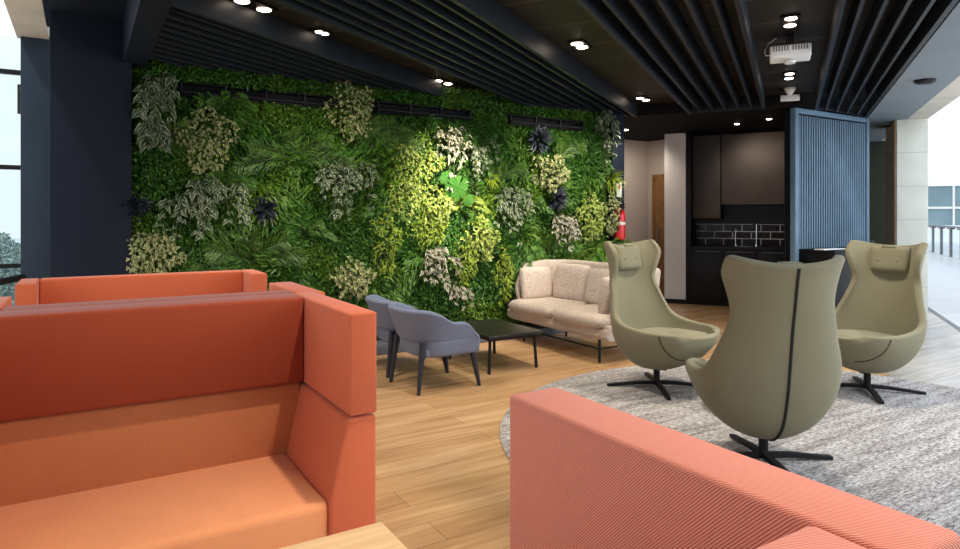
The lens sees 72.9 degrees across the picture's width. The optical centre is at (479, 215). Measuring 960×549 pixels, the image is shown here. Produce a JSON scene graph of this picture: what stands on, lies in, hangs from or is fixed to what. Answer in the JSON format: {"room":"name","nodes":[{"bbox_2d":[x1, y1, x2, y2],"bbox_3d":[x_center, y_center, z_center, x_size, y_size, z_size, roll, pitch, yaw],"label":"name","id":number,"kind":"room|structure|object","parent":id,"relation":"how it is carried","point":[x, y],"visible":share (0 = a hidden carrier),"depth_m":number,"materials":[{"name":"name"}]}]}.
{"room":"lobby","nodes":[
{"label":"lobby","id":0,"kind":"room"},
{"bbox_2d":[4,0,48,38],"bbox_3d":[-1.406,-1.810,1.572,0.245,0.380,10.350,0,0,-32],"label":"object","id":1,"kind":"structure","parent":0,"point":[27,17],"depth_m":5.33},
{"bbox_2d":[21,36,48,278],"bbox_3d":[-4.096,-0.125,6.139,0.370,3.050,0.450,0,0,-32],"label":"column","id":2,"kind":"structure","parent":0,"point":[34,51],"depth_m":5.90,"materials":[{"name":"blue paint"}]},
{"bbox_2d":[42,0,126,26],"bbox_3d":[-0.897,-1.700,1.503,0.540,0.200,9.700,0,0,-32],"label":"ceiling","id":3,"kind":"structure","parent":0,"point":[106,9],"depth_m":5.01,"materials":[{"name":"blue paint"}]},
{"bbox_2d":[49,11,131,277],"bbox_3d":[-3.253,-0.110,5.442,0.570,3.020,0.520,0,0,-32],"label":"wall","id":4,"kind":"structure","parent":0,"point":[90,82],"depth_m":5.21,"materials":[{"name":"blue paint"}]},
{"bbox_2d":[123,0,173,69],"bbox_3d":[-1.640,-1.480,3.393,0.170,0.440,5.100,0,0,-32],"label":"beam","id":5,"kind":"structure","parent":0,"point":[143,21],"depth_m":4.49,"materials":[{"name":"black paint"}]},
{"bbox_2d":[132,60,603,339],"bbox_3d":[-0.983,-0.030,6.915,5.950,2.860,0.180,0,0,-32],"label":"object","id":6,"kind":"structure","parent":0,"point":[205,69],"depth_m":6.61,"materials":[{"name":"plant"}]},
{"bbox_2d":[132,59,614,334],"bbox_3d":[-0.634,-0.079,6.838,5.476,2.719,0.336,0,0,-32],"label":"foliage","id":7,"kind":"object","parent":6,"relation":"attached to","point":[292,205],"depth_m":6.59,"materials":[{"name":"green plant"}]},
{"bbox_2d":[121,192,155,222],"bbox_3d":[-2.854,-0.072,5.419,0.237,0.292,0.246,0,0,8],"label":"rosette","id":8,"kind":"object","parent":7,"relation":"attached to","point":[143,205],"visible":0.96,"depth_m":5.41,"materials":[{"name":"black plant"}]},
{"bbox_2d":[133,116,172,153],"bbox_3d":[-2.743,-0.674,5.452,0.302,0.341,0.300,0,0,-32],"label":"trailing vine","id":9,"kind":"object","parent":7,"relation":"attached to","point":[153,133],"visible":0.99,"depth_m":5.38,"materials":[{"name":"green plant"}]},
{"bbox_2d":[131,72,179,125],"bbox_3d":[-2.729,-0.972,5.465,0.373,0.508,0.294,0,0,-32],"label":"trailing vine","id":10,"kind":"object","parent":7,"relation":"attached to","point":[153,94],"visible":0.99,"depth_m":5.41,"materials":[{"name":"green plant"}]},
{"bbox_2d":[126,228,186,273],"bbox_3d":[-2.735,0.336,5.469,0.458,0.486,0.310,0,0,-2],"label":"variegated shrub","id":11,"kind":"object","parent":7,"relation":"attached to","point":[172,246],"visible":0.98,"depth_m":5.42,"materials":[{"name":"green plant"}]},
{"bbox_2d":[154,174,232,247],"bbox_3d":[-2.489,-0.043,5.629,0.631,0.645,0.268,0,0,-32],"label":"trailing vine","id":12,"kind":"object","parent":7,"relation":"attached to","point":[183,205],"visible":1,"depth_m":5.58,"materials":[{"name":"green plant"}]},
{"bbox_2d":[172,101,239,174],"bbox_3d":[-2.387,-0.679,5.693,0.311,0.643,0.521,0,0,32],"label":"variegated shrub","id":13,"kind":"object","parent":7,"relation":"attached to","point":[215,122],"visible":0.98,"depth_m":5.65,"materials":[{"name":"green plant"}]},
{"bbox_2d":[136,114,220,163],"bbox_3d":[-2.590,-0.653,5.578,0.705,0.418,0.254,0,0,-32],"label":"palm","id":14,"kind":"object","parent":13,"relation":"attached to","point":[169,127],"visible":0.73,"depth_m":5.62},
{"bbox_2d":[190,166,256,193],"bbox_3d":[-2.298,-0.323,5.807,0.604,0.274,0.169,0,0,-32],"label":"palm","id":15,"kind":"object","parent":7,"relation":"attached to","point":[236,177],"visible":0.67,"depth_m":5.84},
{"bbox_2d":[205,183,250,240],"bbox_3d":[-2.251,-0.040,5.771,0.383,0.514,0.276,0,0,-32],"label":"trailing vine","id":16,"kind":"object","parent":7,"relation":"attached to","point":[243,189],"visible":0.89,"depth_m":5.76,"materials":[{"name":"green plant"}]},
{"bbox_2d":[206,89,258,111],"bbox_3d":[-2.242,-1.039,5.868,0.462,0.190,0.123,0,0,-32],"label":"fern","id":17,"kind":"object","parent":7,"relation":"attached to","point":[244,98],"visible":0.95,"depth_m":5.89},
{"bbox_2d":[188,230,310,271],"bbox_3d":[-2.096,0.371,5.867,1.099,0.510,0.278,0,0,-32],"label":"palm","id":18,"kind":"object","parent":7,"relation":"attached to","point":[281,247],"visible":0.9,"depth_m":5.93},
{"bbox_2d":[248,191,280,225],"bbox_3d":[-1.974,-0.054,5.942,0.257,0.358,0.267,0,0,18],"label":"rosette","id":19,"kind":"object","parent":7,"relation":"attached to","point":[269,206],"visible":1,"depth_m":5.93,"materials":[{"name":"black plant"}]},
{"bbox_2d":[233,125,356,174],"bbox_3d":[-1.732,-0.602,6.101,1.167,0.503,0.259,0,0,-32],"label":"palm","id":20,"kind":"object","parent":7,"relation":"attached to","point":[294,129],"visible":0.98,"depth_m":6.09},
{"bbox_2d":[278,219,337,245],"bbox_3d":[-1.663,0.161,6.212,0.602,0.282,0.142,0,0,-32],"label":"fern","id":21,"kind":"object","parent":7,"relation":"attached to","point":[320,225],"visible":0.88,"depth_m":6.25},
{"bbox_2d":[313,161,381,220],"bbox_3d":[-1.315,-0.242,6.344,0.692,0.596,0.276,0,0,-32],"label":"trailing vine","id":22,"kind":"object","parent":7,"relation":"attached to","point":[333,172],"visible":1,"depth_m":6.27,"materials":[{"name":"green plant"}]},
{"bbox_2d":[322,80,373,143],"bbox_3d":[-1.283,-1.025,6.366,0.477,0.659,0.332,0,0,-2],"label":"variegated shrub","id":23,"kind":"object","parent":7,"relation":"attached to","point":[342,101],"visible":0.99,"depth_m":6.33,"materials":[{"name":"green plant"}]},
{"bbox_2d":[328,256,376,300],"bbox_3d":[-1.245,0.617,6.386,0.446,0.452,0.315,0,0,-1],"label":"variegated shrub","id":24,"kind":"object","parent":7,"relation":"attached to","point":[360,280],"visible":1,"depth_m":6.33,"materials":[{"name":"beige plant"}]},
{"bbox_2d":[345,116,423,155],"bbox_3d":[-0.980,-0.811,6.562,0.871,0.402,0.259,0,0,-32],"label":"palm","id":25,"kind":"object","parent":7,"relation":"attached to","point":[395,127],"visible":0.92,"depth_m":6.58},
{"bbox_2d":[367,206,403,277],"bbox_3d":[-0.950,0.268,6.568,0.369,0.753,0.298,0,0,0],"label":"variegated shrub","id":26,"kind":"object","parent":7,"relation":"attached to","point":[382,230],"visible":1,"depth_m":6.53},
{"bbox_2d":[363,203,411,224],"bbox_3d":[-0.963,-0.022,6.641,0.534,0.237,0.142,0,0,-32],"label":"fern","id":27,"kind":"object","parent":7,"relation":"attached to","point":[371,213],"visible":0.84,"depth_m":6.66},
{"bbox_2d":[388,173,423,225],"bbox_3d":[-0.748,-0.166,6.671,0.320,0.546,0.356,0,0,22],"label":"variegated shrub","id":28,"kind":"object","parent":7,"relation":"attached to","point":[407,187],"visible":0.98,"depth_m":6.64,"materials":[{"name":"green plant"}]},
{"bbox_2d":[387,131,446,191],"bbox_3d":[-0.645,-0.564,6.778,0.700,0.666,0.315,0,0,-32],"label":"variegated shrub","id":29,"kind":"object","parent":7,"relation":"attached to","point":[435,170],"visible":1,"depth_m":6.70,"materials":[{"name":"green plant"}]},
{"bbox_2d":[401,211,448,248],"bbox_3d":[-0.565,0.153,6.824,0.592,0.409,0.319,0,0,-32],"label":"fern","id":30,"kind":"object","parent":7,"relation":"attached to","point":[433,220],"visible":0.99,"depth_m":6.77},
{"bbox_2d":[412,184,455,226],"bbox_3d":[-0.481,-0.102,6.857,0.462,0.466,0.338,0,0,-1],"label":"variegated shrub","id":31,"kind":"object","parent":7,"relation":"attached to","point":[443,196],"visible":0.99,"depth_m":6.82,"materials":[{"name":"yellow plant"}]},
{"bbox_2d":[420,246,462,292],"bbox_3d":[-0.430,0.559,6.880,0.537,0.509,0.286,0,0,-32],"label":"trailing vine","id":32,"kind":"object","parent":7,"relation":"attached to","point":[432,254],"visible":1,"depth_m":6.80,"materials":[{"name":"plant"}]},
{"bbox_2d":[439,171,473,205],"bbox_3d":[-0.243,-0.292,6.952,0.312,0.372,0.326,0,0,11],"label":"monstera","id":33,"kind":"object","parent":7,"relation":"attached to","point":[458,188],"visible":0.98,"depth_m":6.92,"materials":[{"name":"green plant"}]},
{"bbox_2d":[433,126,480,192],"bbox_3d":[-0.272,-0.600,6.988,0.538,0.731,0.268,0,0,-32],"label":"trailing vine","id":34,"kind":"object","parent":7,"relation":"attached to","point":[453,139],"visible":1,"depth_m":6.92,"materials":[{"name":"plant"}]},
{"bbox_2d":[448,281,473,310],"bbox_3d":[-0.240,0.861,7.013,0.322,0.321,0.255,0,0,-32],"label":"trailing vine","id":35,"kind":"object","parent":7,"relation":"attached to","point":[461,290],"visible":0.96,"depth_m":6.95,"materials":[{"name":"plant"}]},
{"bbox_2d":[446,236,478,286],"bbox_3d":[-0.190,0.511,7.035,0.342,0.610,0.298,0,0,7],"label":"fern","id":36,"kind":"object","parent":7,"relation":"attached to","point":[461,244],"visible":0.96,"depth_m":6.99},
{"bbox_2d":[447,196,490,213],"bbox_3d":[-0.153,-0.112,7.136,0.592,0.236,0.144,0,0,-32],"label":"fern","id":37,"kind":"object","parent":7,"relation":"attached to","point":[477,200],"visible":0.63,"depth_m":7.19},
{"bbox_2d":[460,213,500,263],"bbox_3d":[0.002,0.246,7.166,0.523,0.583,0.329,0,0,-32],"label":"variegated shrub","id":38,"kind":"object","parent":7,"relation":"attached to","point":[490,244],"visible":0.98,"depth_m":7.09,"materials":[{"name":"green plant"}]},
{"bbox_2d":[462,138,499,194],"bbox_3d":[0.011,-0.541,7.162,0.391,0.646,0.267,0,0,-32],"label":"trailing vine","id":39,"kind":"object","parent":7,"relation":"attached to","point":[477,149],"visible":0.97,"depth_m":7.09,"materials":[{"name":"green plant"}]},
{"bbox_2d":[494,243,514,306],"bbox_3d":[0.258,0.674,7.305,0.289,0.741,0.280,0,0,12],"label":"fern","id":40,"kind":"object","parent":7,"relation":"attached to","point":[500,248],"visible":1,"depth_m":7.27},
{"bbox_2d":[488,161,527,180],"bbox_3d":[0.284,-0.509,7.370,0.585,0.257,0.202,0,0,-32],"label":"palm","id":41,"kind":"object","parent":7,"relation":"attached to","point":[513,166],"visible":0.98,"depth_m":7.41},
{"bbox_2d":[493,187,534,246],"bbox_3d":[0.339,0.006,7.356,0.559,0.695,0.278,0,0,-32],"label":"trailing vine","id":42,"kind":"object","parent":7,"relation":"attached to","point":[508,208],"visible":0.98,"depth_m":7.31,"materials":[{"name":"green plant"}]},
{"bbox_2d":[513,193,553,214],"bbox_3d":[0.590,-0.141,7.585,0.604,0.263,0.155,0,0,-32],"label":"fern","id":43,"kind":"object","parent":7,"relation":"attached to","point":[539,197],"visible":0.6,"depth_m":7.65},
{"bbox_2d":[528,125,553,156],"bbox_3d":[0.723,-0.891,7.599,0.294,0.402,0.301,0,0,16],"label":"rosette","id":44,"kind":"object","parent":7,"relation":"attached to","point":[544,137],"visible":0.99,"depth_m":7.59,"materials":[{"name":"black plant"}]},
{"bbox_2d":[531,154,571,193],"bbox_3d":[0.845,-0.493,7.655,0.518,0.507,0.336,0,0,-5],"label":"variegated shrub","id":45,"kind":"object","parent":7,"relation":"attached to","point":[559,179],"visible":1,"depth_m":7.61,"materials":[{"name":"beige plant"}]},
{"bbox_2d":[525,230,582,260],"bbox_3d":[0.836,0.347,7.701,0.872,0.376,0.214,0,0,-32],"label":"palm","id":46,"kind":"object","parent":7,"relation":"attached to","point":[534,248],"visible":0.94,"depth_m":7.75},
{"bbox_2d":[548,184,567,211],"bbox_3d":[0.938,-0.216,7.722,0.268,0.365,0.276,0,0,5],"label":"rosette","id":47,"kind":"object","parent":7,"relation":"attached to","point":[559,196],"visible":0.98,"depth_m":7.72,"materials":[{"name":"black plant"}]},
{"bbox_2d":[552,213,581,252],"bbox_3d":[0.986,0.205,7.751,0.468,0.480,0.280,0,0,-32],"label":"trailing vine","id":48,"kind":"object","parent":7,"relation":"attached to","point":[569,226],"visible":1,"depth_m":7.72,"materials":[{"name":"plant"}]},
{"bbox_2d":[554,137,587,158],"bbox_3d":[1.053,-0.808,7.831,0.510,0.279,0.220,0,0,-32],"label":"palm","id":49,"kind":"object","parent":7,"relation":"attached to","point":[572,146],"visible":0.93,"depth_m":7.86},
{"bbox_2d":[575,191,607,243],"bbox_3d":[1.376,0.014,7.984,0.456,0.662,0.318,0,0,1],"label":"variegated shrub","id":50,"kind":"object","parent":7,"relation":"attached to","point":[595,206],"visible":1,"depth_m":7.93,"materials":[{"name":"green plant"}]},
{"bbox_2d":[594,107,621,163],"bbox_3d":[1.541,-1.004,8.097,0.418,0.777,0.268,0,0,-32],"label":"trailing vine","id":51,"kind":"object","parent":7,"relation":"attached to","point":[602,117],"visible":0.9,"depth_m":8.05,"materials":[{"name":"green plant"}]},
{"bbox_2d":[588,237,631,261],"bbox_3d":[1.594,0.438,8.148,0.752,0.368,0.244,0,0,-32],"label":"palm","id":52,"kind":"object","parent":7,"relation":"attached to","point":[617,238],"visible":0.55,"depth_m":8.09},
{"bbox_2d":[600,190,621,236],"bbox_3d":[1.634,-0.031,8.152,0.288,0.599,0.269,0,0,13],"label":"variegated shrub","id":53,"kind":"object","parent":7,"relation":"attached to","point":[615,217],"visible":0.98,"depth_m":8.11,"materials":[{"name":"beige plant"}]},
{"bbox_2d":[606,169,629,200],"bbox_3d":[1.708,-0.380,8.122,0.361,0.433,0.339,0,0,18],"label":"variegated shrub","id":54,"kind":"object","parent":7,"relation":"attached to","point":[614,175],"visible":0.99,"depth_m":8.18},
{"bbox_2d":[376,324,567,354],"bbox_3d":[-0.670,1.345,6.873,5.320,0.110,0.220,0,0,-32],"label":"baseboard","id":55,"kind":"structure","parent":6,"relation":"attached to","point":[381,346],"depth_m":7.17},
{"bbox_2d":[17,0,959,141],"bbox_3d":[-0.235,-1.500,8.311,10.420,0.400,17.200,0,0,25],"label":"ceiling","id":56,"kind":"structure","parent":0,"point":[938,58],"depth_m":8.21,"materials":[{"name":"grey paint"}]},
{"bbox_2d":[258,0,915,104],"bbox_3d":[1.944,-1.630,4.528,7.447,0.340,7.557,0,0,-32],"label":"ceiling","id":57,"kind":"structure","parent":0,"point":[559,21],"depth_m":5.38,"materials":[{"name":"metal"}]},
{"bbox_2d":[229,0,278,13],"bbox_3d":[-1.557,-1.449,4.462,0.150,0.022,0.339,0,0,25],"label":"recessed light","id":58,"kind":"object","parent":57,"relation":"in","point":[256,5],"visible":1,"depth_m":4.47,"materials":[{"name":"beige"}]},
{"bbox_2d":[149,0,440,96],"bbox_3d":[-1.773,-1.373,5.791,1.387,0.170,3.391,0,0,25],"label":"raft","id":59,"kind":"object","parent":57,"relation":"attached to","point":[208,34],"visible":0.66,"depth_m":5.22,"materials":[{"name":"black metal"}]},
{"bbox_2d":[271,0,636,117],"bbox_3d":[0.137,-1.373,5.629,1.000,0.170,6.822,0,0,25],"label":"raft","id":60,"kind":"object","parent":57,"relation":"attached to","point":[483,44],"visible":0.98,"depth_m":5.05,"materials":[{"name":"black metal"}]},
{"bbox_2d":[566,39,591,49],"bbox_3d":[0.844,-1.449,5.510,0.150,0.022,0.267,0,0,26],"label":"recessed light","id":61,"kind":"object","parent":57,"relation":"in","point":[581,43],"visible":1,"depth_m":5.46,"materials":[{"name":"beige"}]},
{"bbox_2d":[575,0,764,113],"bbox_3d":[1.360,-1.373,4.512,0.890,0.170,7.845,0,0,25],"label":"raft","id":62,"kind":"object","parent":57,"relation":"attached to","point":[617,18],"visible":1,"depth_m":5.20,"materials":[{"name":"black metal"}]},
{"bbox_2d":[764,34,810,64],"bbox_3d":[2.489,-1.349,5.271,0.345,0.227,0.225,0,0,24],"label":"projector","id":63,"kind":"object","parent":57,"relation":"hanging from","point":[789,53],"visible":1,"depth_m":5.19,"materials":[{"name":"white plastic"}]},
{"bbox_2d":[780,93,799,101],"bbox_3d":[3.573,-1.395,7.492,0.200,0.130,0.100,0,0,24],"label":"ceiling box","id":64,"kind":"object","parent":57,"relation":"attached to","point":[794,97],"visible":0.94,"depth_m":7.45,"materials":[{"name":"white plastic"}]},
{"bbox_2d":[780,13,800,27],"bbox_3d":[2.314,-1.449,4.843,0.134,0.022,0.313,0,0,25],"label":"recessed light","id":65,"kind":"object","parent":57,"relation":"in","point":[791,20],"visible":1,"depth_m":4.81,"materials":[{"name":"beige"}]},
{"bbox_2d":[815,0,958,116],"bbox_3d":[2.640,-1.373,4.164,0.640,0.170,9.852,0,0,25],"label":"raft","id":66,"kind":"object","parent":57,"relation":"attached to","point":[925,16],"visible":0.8,"depth_m":5.17,"materials":[{"name":"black metal"}]},
{"bbox_2d":[604,108,623,243],"bbox_3d":[1.682,-0.050,8.455,0.207,2.900,0.340,0,0,-32],"label":"column","id":67,"kind":"structure","parent":0,"point":[617,164],"depth_m":8.31,"materials":[{"name":"blue paint"}]},
{"bbox_2d":[614,204,624,239],"bbox_3d":[1.771,0.075,8.205,0.135,0.450,0.187,0,0,-14],"label":"fire extinguisher","id":68,"kind":"object","parent":67,"relation":"attached to","point":[620,233],"visible":0.81,"depth_m":8.15,"materials":[{"name":"red metal"}]},
{"bbox_2d":[624,140,647,243],"bbox_3d":[1.426,0.000,10.649,3.560,2.800,0.130,0,0,-32],"label":"wall","id":69,"kind":"structure","parent":0,"point":[635,152],"depth_m":11.38,"materials":[{"name":"white paint"}]},
{"bbox_2d":[648,140,663,239],"bbox_3d":[3.209,0.000,11.261,0.120,2.800,0.950,0,0,-32],"label":"wall","id":70,"kind":"structure","parent":0,"point":[655,148],"depth_m":11.43,"materials":[{"name":"white paint"}]},
{"bbox_2d":[652,174,663,296],"bbox_3d":[3.194,0.340,11.100,0.068,2.120,0.670,0,0,-32],"label":"door","id":71,"kind":"structure","parent":70,"relation":"in","point":[657,180],"depth_m":11.25,"materials":[{"name":"brown wood"}]},
{"bbox_2d":[372,303,959,548],"bbox_3d":[-1.070,1.460,6.050,10.860,0.120,22.000,0,0,25],"label":"floor","id":72,"kind":"structure","parent":0,"point":[443,464],"depth_m":4.49,"materials":[{"name":"brown wood"}]},
{"bbox_2d":[0,68,20,267],"bbox_3d":[-5.428,-0.125,5.341,2.775,3.050,0.060,0,0,-32],"label":"window","id":73,"kind":"structure","parent":72,"relation":"on","point":[2,71],"depth_m":5.99,"materials":[{"name":"black metal"}]},
{"bbox_2d":[0,274,25,285],"bbox_3d":[-2.735,0.889,3.263,0.044,1.021,2.081,0,0,-15],"label":"rail","id":74,"kind":"object","parent":72,"relation":"on","point":[11,279],"visible":0.24,"depth_m":4.07,"materials":[{"name":"black metal"}]},
{"bbox_2d":[15,269,266,305],"bbox_3d":[-1.737,0.865,3.446,1.190,1.070,0.668,0,0,-32],"label":"sofa","id":75,"kind":"object","parent":72,"relation":"on","point":[31,291],"visible":0.1,"depth_m":3.61,"materials":[{"name":"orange fabric"}]},
{"bbox_2d":[0,282,324,310],"bbox_3d":[-1.387,0.865,2.785,1.265,1.070,0.668,0,0,-32],"label":"sofa","id":76,"kind":"object","parent":72,"relation":"on","point":[275,287],"visible":0.14,"depth_m":2.60,"materials":[{"name":"orange fabric"}]},
{"bbox_2d":[0,292,375,548],"bbox_3d":[-1.109,0.863,2.153,1.358,1.075,0.690,0,0,-32],"label":"sofa","id":77,"kind":"object","parent":72,"relation":"on","point":[240,422],"visible":0.99,"depth_m":2.24,"materials":[{"name":"orange fabric"}]},
{"bbox_2d":[0,382,299,506],"bbox_3d":[-1.225,0.824,2.342,1.156,0.312,0.044,0,0,-32],"label":"cushion","id":78,"kind":"object","parent":77,"relation":"on","point":[42,458],"depth_m":2.32,"materials":[{"name":"fabric"}]},
{"bbox_2d":[280,522,406,548],"bbox_3d":[-0.457,1.055,0.981,0.945,0.690,0.670,0,0,-32],"label":"table","id":79,"kind":"object","parent":72,"relation":"on","point":[376,535],"visible":1,"depth_m":1.42,"materials":[{"name":"brown wood"}]},
{"bbox_2d":[365,295,444,377],"bbox_3d":[-0.696,1.069,5.966,0.663,0.667,0.668,0,0,-28],"label":"tub chair","id":80,"kind":"object","parent":72,"relation":"on","point":[385,328],"visible":0.41,"depth_m":5.69,"materials":[{"name":"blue fabric"}]},
{"bbox_2d":[388,303,480,395],"bbox_3d":[-0.406,1.069,5.415,0.663,0.667,0.668,0,0,-33],"label":"tub chair","id":81,"kind":"object","parent":72,"relation":"on","point":[423,334],"visible":1,"depth_m":5.18,"materials":[{"name":"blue fabric"}]},
{"bbox_2d":[448,319,542,374],"bbox_3d":[0.117,1.228,6.182,0.600,0.346,0.820,0,0,-32],"label":"coffee table","id":82,"kind":"object","parent":72,"relation":"on","point":[490,330],"visible":0.8,"depth_m":6.00,"materials":[{"name":"wood"}]},
{"bbox_2d":[508,259,660,362],"bbox_3d":[1.070,0.957,6.895,0.900,0.886,1.690,0,0,-32],"label":"sofa","id":83,"kind":"object","parent":72,"relation":"on","point":[572,316],"visible":0.24,"depth_m":6.73,"materials":[{"name":"beige fabric"}]},
{"bbox_2d":[519,266,551,298],"bbox_3d":[0.638,0.765,7.399,0.420,0.376,0.161,0,0,-31],"label":"cushion","id":84,"kind":"object","parent":83,"relation":"on","point":[535,282],"visible":0.88,"depth_m":7.32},
{"bbox_2d":[508,296,586,317],"bbox_3d":[0.801,1.000,7.182,0.740,0.150,0.765,0,0,-32],"label":"seat cushion","id":85,"kind":"object","parent":83,"relation":"on","point":[535,307],"depth_m":6.99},
{"bbox_2d":[552,263,590,300],"bbox_3d":[1.027,0.745,7.291,0.203,0.414,0.500,0,0,-38],"label":"cushion","id":86,"kind":"object","parent":83,"relation":"on","point":[570,280],"visible":0.79,"depth_m":7.21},
{"bbox_2d":[550,304,610,328],"bbox_3d":[1.203,1.000,6.525,0.740,0.150,0.765,0,0,-32],"label":"seat cushion","id":87,"kind":"object","parent":83,"relation":"on","point":[587,316],"depth_m":6.33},
{"bbox_2d":[584,268,608,304],"bbox_3d":[1.293,0.755,6.856,0.200,0.395,0.460,0,0,-31],"label":"cushion","id":88,"kind":"object","parent":83,"relation":"on","point":[591,295],"visible":0.44,"depth_m":6.87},
{"bbox_2d":[598,277,609,313],"bbox_3d":[1.323,0.765,6.282,0.420,0.376,0.161,0,0,-31],"label":"cushion","id":89,"kind":"object","parent":83,"relation":"on","point":[604,291],"visible":0.3,"depth_m":6.16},
{"bbox_2d":[687,134,694,303],"bbox_3d":[3.433,0.050,10.572,0.065,2.700,0.560,0,0,26],"label":"tall cabinet","id":90,"kind":"object","parent":72,"relation":"on","point":[690,220],"visible":0.66,"depth_m":10.32,"materials":[{"name":"black laminate"}]},
{"bbox_2d":[500,365,959,537],"bbox_3d":[2.157,1.393,4.136,4.060,0.011,4.060,0,0,-32],"label":"round rug","id":91,"kind":"object","parent":72,"relation":"on","point":[902,453],"visible":0.42,"depth_m":4.13,"materials":[{"name":"carpet"}]},
{"bbox_2d":[603,240,719,399],"bbox_3d":[1.450,0.795,5.274,0.767,1.180,0.904,0,0,-37],"label":"chair","id":92,"kind":"object","parent":91,"relation":"on","point":[645,329],"visible":1,"depth_m":5.30,"materials":[{"name":"green fabric"}]},
{"bbox_2d":[685,255,844,471],"bbox_3d":[1.607,0.797,3.705,0.800,1.176,0.898,0,0,1],"label":"chair","id":93,"kind":"object","parent":91,"relation":"on","point":[774,371],"visible":1,"depth_m":3.39,"materials":[{"name":"green fabric"}]},
{"bbox_2d":[835,240,928,403],"bbox_3d":[3.063,0.795,5.163,0.904,1.180,0.767,0,0,-27],"label":"chair","id":94,"kind":"object","parent":91,"relation":"on","point":[881,321],"visible":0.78,"depth_m":5.19,"materials":[{"name":"green fabric"}]},
{"bbox_2d":[510,388,959,548],"bbox_3d":[-0.188,0.865,0.656,1.206,1.070,0.685,0,0,-32],"label":"sofa","id":95,"kind":"object","parent":72,"relation":"on","point":[585,473],"visible":1,"depth_m":0.91,"materials":[{"name":"pink fabric"}]},
{"bbox_2d":[691,249,783,305],"bbox_3d":[4.104,0.960,10.214,1.445,0.880,0.628,0,0,25],"label":"base cabinet","id":96,"kind":"object","parent":72,"relation":"on","point":[707,285],"visible":0.52,"depth_m":10.11,"materials":[{"name":"black laminate"}]},
{"bbox_2d":[690,245,783,250],"bbox_3d":[4.102,0.496,10.209,1.445,0.043,0.640,0,0,26],"label":"countertop","id":97,"kind":"structure","parent":96,"relation":"on","point":[720,247],"depth_m":10.00,"materials":[{"name":"black laminate"}]},
{"bbox_2d":[784,107,868,263],"bbox_3d":[4.435,0.050,8.277,1.642,2.700,0.160,0,0,-32],"label":"slatted screen","id":98,"kind":"object","parent":72,"relation":"on","point":[826,154],"visible":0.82,"depth_m":8.12,"materials":[{"name":"blue laminate"}]},
{"bbox_2d":[806,247,851,307],"bbox_3d":[4.405,0.900,7.927,0.885,1.000,0.355,0,0,-32],"label":"base cabinet","id":99,"kind":"object","parent":72,"relation":"on","point":[812,256],"visible":0.23,"depth_m":7.66,"materials":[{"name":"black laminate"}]},
{"bbox_2d":[664,133,686,299],"bbox_3d":[3.287,0.030,10.758,0.330,2.740,0.750,0,0,25],"label":"wall partition","id":100,"kind":"structure","parent":0,"point":[675,145],"depth_m":10.42,"materials":[{"name":"white paint"}]},
{"bbox_2d":[695,218,764,245],"bbox_3d":[4.247,0.030,10.588,1.550,2.740,0.130,0,0,25],"label":"wall","id":101,"kind":"structure","parent":0,"point":[697,220],"depth_m":10.75,"materials":[{"name":"black laminate"}]},
{"bbox_2d":[693,134,722,218],"bbox_3d":[3.702,-0.630,10.560,0.430,1.340,0.350,0,0,25],"label":"upper cabinet","id":102,"kind":"object","parent":101,"relation":"attached to","point":[706,148],"visible":0.96,"depth_m":10.40,"materials":[{"name":"black laminate"}]},
{"bbox_2d":[697,224,783,245],"bbox_3d":[4.250,0.300,10.502,1.430,0.340,0.018,0,0,26],"label":"tile backsplash","id":103,"kind":"structure","parent":101,"relation":"attached to","point":[711,234],"depth_m":10.51,"materials":[{"name":"tile"}]},
{"bbox_2d":[721,131,783,223],"bbox_3d":[4.357,-0.590,10.245,1.015,1.420,0.355,0,0,25],"label":"upper cabinet","id":104,"kind":"object","parent":101,"relation":"attached to","point":[752,164],"visible":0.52,"depth_m":10.15,"materials":[{"name":"black laminate"}]},
{"bbox_2d":[869,141,885,244],"bbox_3d":[6.347,0.030,11.681,2.400,2.740,0.150,0,0,25],"label":"wall","id":105,"kind":"structure","parent":0,"point":[877,149],"depth_m":11.32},
{"bbox_2d":[896,118,927,320],"bbox_3d":[5.994,0.050,9.134,0.355,2.700,0.950,0,0,26],"label":"column stone","id":106,"kind":"structure","parent":0,"point":[911,134],"depth_m":8.70,"materials":[{"name":"stone"}]},
{"bbox_2d":[886,120,895,244],"bbox_3d":[5.829,0.050,9.224,0.019,2.700,0.930,0,0,25],"label":"trim","id":107,"kind":"structure","parent":106,"relation":"attached to","point":[890,131],"depth_m":9.08,"materials":[{"name":"orange wood"}]},
{"bbox_2d":[881,76,959,140],"bbox_3d":[4.576,-1.650,6.016,0.240,0.700,17.200,0,0,25],"label":"beam","id":108,"kind":"structure","parent":0,"point":[951,92],"depth_m":7.38,"materials":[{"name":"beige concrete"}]},
{"bbox_2d":[928,242,959,326],"bbox_3d":[26.029,1.461,17.499,28.080,0.118,66.000,0,0,25],"label":"floor","id":109,"kind":"structure","parent":0,"point":[943,269],"depth_m":13.91,"materials":[{"name":"stone"}]},
{"bbox_2d":[928,96,959,241],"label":"window","id":110,"kind":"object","parent":109,"relation":"on","point":[944,125],"visible":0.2,"depth_m":34.70,"materials":[{"name":"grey glass"}]},
{"bbox_2d":[928,225,959,256],"bbox_3d":[17.007,0.875,24.018,0.180,1.050,14.000,0,0,25],"label":"balustrade","id":111,"kind":"object","parent":109,"relation":"on","point":[941,227],"visible":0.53,"depth_m":23.60,"materials":[{"name":"grey metal"}]},
{"label":"outside","id":112,"kind":"structure","parent":0,"visible":0},
{"bbox_2d":[3,238,20,260],"bbox_3d":[-145.980,8.500,94.677,170.000,0.200,286.000,0,0,-32],"label":"ground","id":113,"kind":"structure","parent":112,"point":[18,240],"depth_m":222.84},
{"bbox_2d":[0,232,20,305],"bbox_3d":[-30.929,4.658,41.981,5.695,7.499,6.262,0,0,29],"label":"tree","id":114,"kind":"object","parent":113,"relation":"on","point":[11,250],"visible":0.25,"depth_m":40.87,"materials":[{"name":"green plant"}]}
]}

